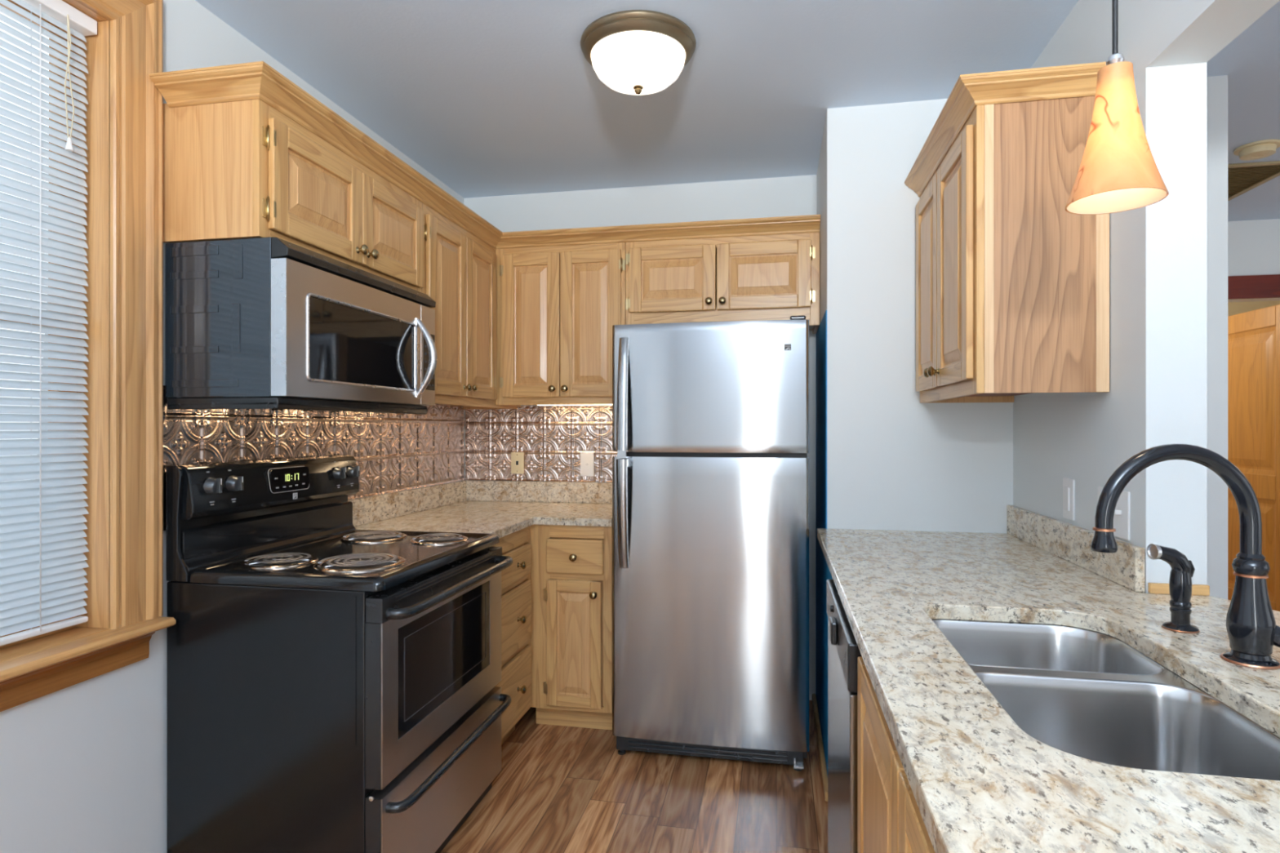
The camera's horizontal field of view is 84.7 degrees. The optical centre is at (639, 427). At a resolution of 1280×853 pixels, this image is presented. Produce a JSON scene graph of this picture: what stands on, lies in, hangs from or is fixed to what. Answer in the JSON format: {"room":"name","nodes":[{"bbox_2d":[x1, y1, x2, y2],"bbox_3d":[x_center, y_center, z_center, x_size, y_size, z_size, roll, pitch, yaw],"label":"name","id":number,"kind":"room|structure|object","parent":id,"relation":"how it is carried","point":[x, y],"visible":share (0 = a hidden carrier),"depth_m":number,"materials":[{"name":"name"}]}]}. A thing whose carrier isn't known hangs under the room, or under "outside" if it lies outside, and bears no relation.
{"room":"kitchen","nodes":[
{"label":"kitchen","id":0,"kind":"room"},
{"bbox_2d":[0,0,463,852],"bbox_3d":[-1.632,0.046,0.330,0.130,2.491,7.025,0,0,11],"label":"wall","id":1,"kind":"structure","parent":0,"point":[83,765],"depth_m":1.72,"materials":[{"name":"white paint"}]},
{"bbox_2d":[0,0,175,711],"bbox_3d":[-1.426,-0.268,1.208,0.200,1.720,1.314,0,0,11],"label":"window","id":2,"kind":"structure","parent":1,"relation":"in","point":[124,113],"depth_m":1.73,"materials":[{"name":"brown wood"}]},
{"bbox_2d":[0,0,97,646],"bbox_3d":[-1.433,-0.262,1.228,0.054,1.463,1.000,0,0,11],"label":"window blind","id":3,"kind":"object","parent":2,"relation":"attached to","point":[42,543],"visible":1,"depth_m":1.60,"materials":[{"name":"white plastic"}]},
{"bbox_2d":[163,98,423,292],"bbox_3d":[-1.017,-0.676,2.236,0.347,0.367,0.833,0,0,11],"label":"upper cabinet","id":4,"kind":"object","parent":1,"relation":"attached to","point":[240,169],"visible":0.9,"depth_m":1.86,"materials":[{"name":"brown wood"}]},
{"bbox_2d":[149,61,820,248],"bbox_3d":[-0.238,-0.875,2.415,1.756,0.059,1.606,0,0,11],"label":"crown molding","id":5,"kind":"structure","parent":4,"relation":"on","point":[258,79],"depth_m":2.35,"materials":[{"name":"brown wood"}]},
{"bbox_2d":[163,385,464,530],"bbox_3d":[-1.089,0.080,2.755,0.008,0.385,1.844,0,0,11],"label":"backsplash","id":6,"kind":"structure","parent":1,"relation":"attached to","point":[393,452],"depth_m":2.59,"materials":[{"name":"silver metal"}]},
{"bbox_2d":[420,201,517,409],"bbox_3d":[-0.842,-0.477,3.139,0.347,0.764,1.003,0,0,11],"label":"upper cabinet","id":7,"kind":"object","parent":1,"relation":"attached to","point":[460,268],"visible":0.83,"depth_m":2.93,"materials":[{"name":"brown wood"}]},
{"bbox_2d":[164,236,437,414],"bbox_3d":[-0.968,-0.270,2.208,0.438,0.441,0.797,0,0,11],"label":"microwave","id":8,"kind":"object","parent":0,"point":[268,322],"visible":1,"depth_m":1.85,"materials":[{"name":"black"}]},
{"bbox_2d":[440,700,828,852],"bbox_3d":[1.963,1.342,1.453,7.100,0.100,10.800,0,0,11],"label":"floor","id":9,"kind":"structure","parent":0,"point":[557,788],"depth_m":2.43,"materials":[{"name":"brown wood"}]},
{"bbox_2d":[166,454,512,852],"bbox_3d":[-0.844,0.696,2.175,0.692,1.192,0.787,0,0,11],"label":"electric range","id":10,"kind":"object","parent":9,"relation":"on","point":[331,683],"visible":1,"depth_m":1.84,"materials":[{"name":"black metal"}]},
{"bbox_2d":[240,552,318,568],"bbox_3d":[-1.026,0.377,2.007,0.197,0.012,0.197,0,0,11],"label":"burner","id":11,"kind":"object","parent":10,"relation":"on","point":[286,560],"depth_m":1.98,"materials":[{"name":"silver metal"}]},
{"bbox_2d":[189,529,499,591],"bbox_3d":[-0.845,0.390,2.175,0.564,0.032,0.777,0,0,11],"label":"cooktop","id":12,"kind":"object","parent":10,"relation":"in","point":[326,560],"depth_m":1.98,"materials":[{"name":"black metal"}]},
{"bbox_2d":[313,552,405,572],"bbox_3d":[-0.788,0.377,1.984,0.242,0.012,0.242,0,0,11],"label":"burner","id":13,"kind":"object","parent":10,"relation":"on","point":[369,562],"depth_m":1.94,"materials":[{"name":"silver metal"}]},
{"bbox_2d":[340,530,407,542],"bbox_3d":[-0.923,0.377,2.443,0.220,0.012,0.220,0,0,11],"label":"burner","id":14,"kind":"object","parent":10,"relation":"on","point":[362,536],"depth_m":2.41,"materials":[{"name":"silver metal"}]},
{"bbox_2d":[409,533,467,544],"bbox_3d":[-0.684,0.377,2.396,0.190,0.012,0.190,0,0,11],"label":"burner","id":15,"kind":"object","parent":10,"relation":"on","point":[427,538],"depth_m":2.37,"materials":[{"name":"silver metal"}]},
{"bbox_2d":[489,525,531,745],"bbox_3d":[-0.766,0.850,2.806,0.623,0.882,0.485,0,0,11],"label":"base cabinet","id":16,"kind":"object","parent":9,"relation":"on","point":[516,582],"visible":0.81,"depth_m":2.78,"materials":[{"name":"brown wood"}]},
{"bbox_2d":[347,480,612,537],"bbox_3d":[-0.562,0.342,3.058,0.928,0.135,1.057,0,0,11],"label":"countertop","id":17,"kind":"structure","parent":16,"relation":"on","point":[501,508],"depth_m":3.13,"materials":[{"name":"stone"}]},
{"bbox_2d":[530,524,612,729],"bbox_3d":[-0.243,0.850,3.217,0.356,0.882,0.623,0,0,11],"label":"base cabinet","id":18,"kind":"object","parent":9,"relation":"on","point":[571,572],"visible":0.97,"depth_m":2.95,"materials":[{"name":"brown wood"}]},
{"bbox_2d":[612,315,808,771],"bbox_3d":[0.319,0.436,2.989,0.752,1.712,0.758,0,0,11],"label":"refrigerator","id":19,"kind":"object","parent":9,"relation":"on","point":[710,420],"visible":1,"depth_m":2.66,"materials":[{"name":"grey metal"}]},
{"bbox_2d":[826,579,862,852],"bbox_3d":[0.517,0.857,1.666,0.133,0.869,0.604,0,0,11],"label":"dishwasher","id":20,"kind":"object","parent":9,"relation":"on","point":[843,651],"visible":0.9,"depth_m":1.55,"materials":[{"name":"silver metal"}]},
{"bbox_2d":[857,656,934,852],"bbox_3d":[0.581,0.850,0.514,0.640,0.882,1.620,0,0,11],"label":"base cabinet","id":21,"kind":"object","parent":9,"relation":"on","point":[890,820],"visible":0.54,"depth_m":1.06,"materials":[{"name":"brown wood"}]},
{"bbox_2d":[817,505,1279,852],"bbox_3d":[0.878,0.343,1.089,1.010,0.133,2.972,0,0,11],"label":"countertop","id":22,"kind":"structure","parent":21,"relation":"on","point":[979,783],"depth_m":1.04,"materials":[{"name":"stone"}]},
{"bbox_2d":[932,618,1279,781],"bbox_3d":[0.704,0.510,1.123,0.410,0.201,0.788,0,0,11],"label":"sink","id":23,"kind":"object","parent":22,"relation":"in","point":[1087,694],"visible":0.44,"depth_m":1.14,"materials":[{"name":"silver metal"}]},
{"bbox_2d":[1146,543,1199,633],"bbox_3d":[1.001,0.298,1.321,0.084,0.160,0.058,0,0,11],"label":"sprayer","id":24,"kind":"object","parent":22,"relation":"on","point":[1182,571],"visible":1,"depth_m":1.31,"materials":[{"name":"black metal"}]},
{"bbox_2d":[1090,444,1279,669],"bbox_3d":[0.918,0.202,1.141,0.364,0.352,0.081,0,0,7],"label":"faucet","id":25,"kind":"object","parent":22,"relation":"on","point":[1252,630],"visible":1,"depth_m":1.12,"materials":[{"name":"black metal"}]},
{"bbox_2d":[463,174,816,700],"bbox_3d":[-0.030,0.046,3.556,1.787,2.491,0.120,0,0,11],"label":"wall","id":26,"kind":"structure","parent":0,"point":[786,196],"depth_m":3.45,"materials":[{"name":"white paint"}]},
{"bbox_2d":[464,405,617,482],"bbox_3d":[-0.458,0.080,3.572,0.925,0.385,0.008,0,0,11],"label":"backsplash","id":27,"kind":"structure","parent":26,"relation":"attached to","point":[552,439],"depth_m":3.58,"materials":[{"name":"silver metal"}]},
{"bbox_2d":[511,452,524,473],"bbox_3d":[-0.628,0.180,3.598,0.068,0.110,0.008,0,0,11],"label":"phone jack","id":28,"kind":"object","parent":27,"relation":"attached to","point":[517,458],"visible":1,"depth_m":3.60,"materials":[{"name":"beige plastic"}]},
{"bbox_2d":[580,453,593,476],"bbox_3d":[-0.266,0.184,3.526,0.070,0.118,0.012,0,0,11],"label":"outlet","id":29,"kind":"object","parent":27,"relation":"attached to","point":[586,459],"visible":1,"depth_m":3.52,"materials":[{"name":"white plastic"}]},
{"bbox_2d":[495,242,625,406],"bbox_3d":[-0.352,-0.483,3.378,0.626,0.752,0.347,0,0,11],"label":"upper cabinet","id":30,"kind":"object","parent":26,"relation":"attached to","point":[557,307],"visible":0.91,"depth_m":3.24,"materials":[{"name":"brown wood"}]},
{"bbox_2d":[625,232,819,333],"bbox_3d":[0.379,-0.652,3.237,0.858,0.415,0.347,0,0,11],"label":"upper cabinet","id":31,"kind":"object","parent":26,"relation":"attached to","point":[775,277],"visible":0.94,"depth_m":3.10,"materials":[{"name":"brown wood"}]},
{"bbox_2d":[195,0,1279,221],"bbox_3d":[1.963,-1.249,1.453,7.100,0.100,10.800,0,0,11],"label":"ceiling","id":32,"kind":"structure","parent":0,"point":[490,98],"depth_m":2.39,"materials":[{"name":"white paint"}]},
{"bbox_2d":[580,9,696,95],"bbox_3d":[-0.006,-1.119,2.191,0.360,0.157,0.360,0,0,11],"label":"ceiling light","id":33,"kind":"object","parent":32,"relation":"attached to","point":[637,52],"visible":1,"depth_m":2.09,"materials":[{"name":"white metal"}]},
{"bbox_2d":[1065,0,1168,214],"bbox_3d":[0.790,-0.787,1.169,0.143,0.822,0.143,0,0,11],"label":"pendant light","id":34,"kind":"object","parent":32,"relation":"hanging from","point":[1118,171],"visible":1,"depth_m":1.14,"materials":[{"name":"orange glass"}]},
{"bbox_2d":[1227,160,1279,200],"bbox_3d":[2.706,-1.192,3.498,0.664,0.011,0.620,0,0,11],"label":"attic hatch","id":35,"kind":"object","parent":32,"relation":"in","point":[1246,176],"visible":0.1,"depth_m":3.32,"materials":[{"name":"wood"}]},
{"bbox_2d":[1233,138,1279,160],"bbox_3d":[2.631,-1.177,2.994,0.156,0.041,0.156,0,0,11],"label":"smoke detector","id":36,"kind":"object","parent":32,"relation":"attached to","point":[1259,149],"visible":1,"depth_m":2.96,"materials":[{"name":"beige plastic"}]},
{"bbox_2d":[815,310,832,773],"bbox_3d":[0.704,0.424,2.656,0.004,1.735,1.363,0,0,11],"label":"wall","id":37,"kind":"structure","parent":0,"point":[823,573],"depth_m":2.95,"materials":[{"name":"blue paint"}]},
{"bbox_2d":[812,693,827,802],"bbox_3d":[0.735,1.274,2.874,0.018,0.035,0.923,0,0,11],"label":"baseboard","id":38,"kind":"structure","parent":37,"relation":"attached to","point":[820,747],"depth_m":2.76,"materials":[{"name":"brown wood"}]},
{"bbox_2d":[816,75,1227,599],"bbox_3d":[1.428,0.046,2.916,1.319,2.491,0.821,0,0,11],"label":"wall","id":39,"kind":"structure","parent":0,"point":[895,461],"depth_m":2.59,"materials":[{"name":"white paint"}]},
{"bbox_2d":[1013,0,1279,593],"bbox_3d":[1.189,0.046,1.437,0.123,2.491,2.174,0,0,11],"label":"wall","id":40,"kind":"structure","parent":0,"point":[1157,395],"depth_m":1.61,"materials":[{"name":"white paint"}]},
{"bbox_2d":[904,61,1109,403],"bbox_3d":[1.076,-0.497,2.155,0.367,0.814,0.798,0,0,11],"label":"upper cabinet","id":41,"kind":"object","parent":40,"relation":"attached to","point":[1012,285],"visible":0.99,"depth_m":1.82,"materials":[{"name":"brown wood"}]},
{"bbox_2d":[1062,477,1075,520],"bbox_3d":[1.236,0.205,2.030,0.011,0.118,0.075,0,0,11],"label":"light switch","id":42,"kind":"object","parent":40,"relation":"attached to","point":[1068,484],"visible":1,"depth_m":2.02,"materials":[{"name":"white plastic"}]},
{"bbox_2d":[1097,486,1130,541],"bbox_3d":[1.179,0.212,1.763,0.020,0.118,0.165,0,0,11],"label":"light switch","id":43,"kind":"object","parent":40,"relation":"attached to","point":[1122,517],"visible":0.39,"depth_m":1.71,"materials":[{"name":"white plastic"}]},
{"bbox_2d":[1147,582,1209,595],"bbox_3d":[1.221,0.366,1.593,0.120,0.024,0.011,0,0,11],"label":"trim","id":44,"kind":"structure","parent":40,"relation":"attached to","point":[1153,588],"depth_m":1.59,"materials":[{"name":"brown wood"}]},
{"bbox_2d":[1227,218,1279,302],"bbox_3d":[3.745,0.046,4.076,3.000,2.491,0.120,0,0,11],"label":"wall","id":45,"kind":"structure","parent":0,"point":[1253,246],"depth_m":4.06,"materials":[{"name":"white paint"}]},
{"bbox_2d":[1227,304,1279,611],"bbox_3d":[3.890,0.270,4.532,0.067,2.026,0.802,0,0,9],"label":"door","id":46,"kind":"structure","parent":45,"relation":"in","point":[1254,335],"depth_m":4.40,"materials":[{"name":"brown wood"}]},
{"bbox_2d":[1227,274,1279,299],"bbox_3d":[3.403,0.207,4.071,1.136,2.170,0.020,0,0,11],"label":"trim","id":47,"kind":"structure","parent":45,"relation":"attached to","point":[1268,286],"depth_m":4.04,"materials":[{"name":"red wood"}]},
{"bbox_2d":[1227,300,1279,315],"bbox_3d":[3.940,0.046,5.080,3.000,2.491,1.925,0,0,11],"label":"door frame","id":48,"kind":"structure","parent":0,"point":[1233,308],"depth_m":5.76,"materials":[{"name":"beige paint"}]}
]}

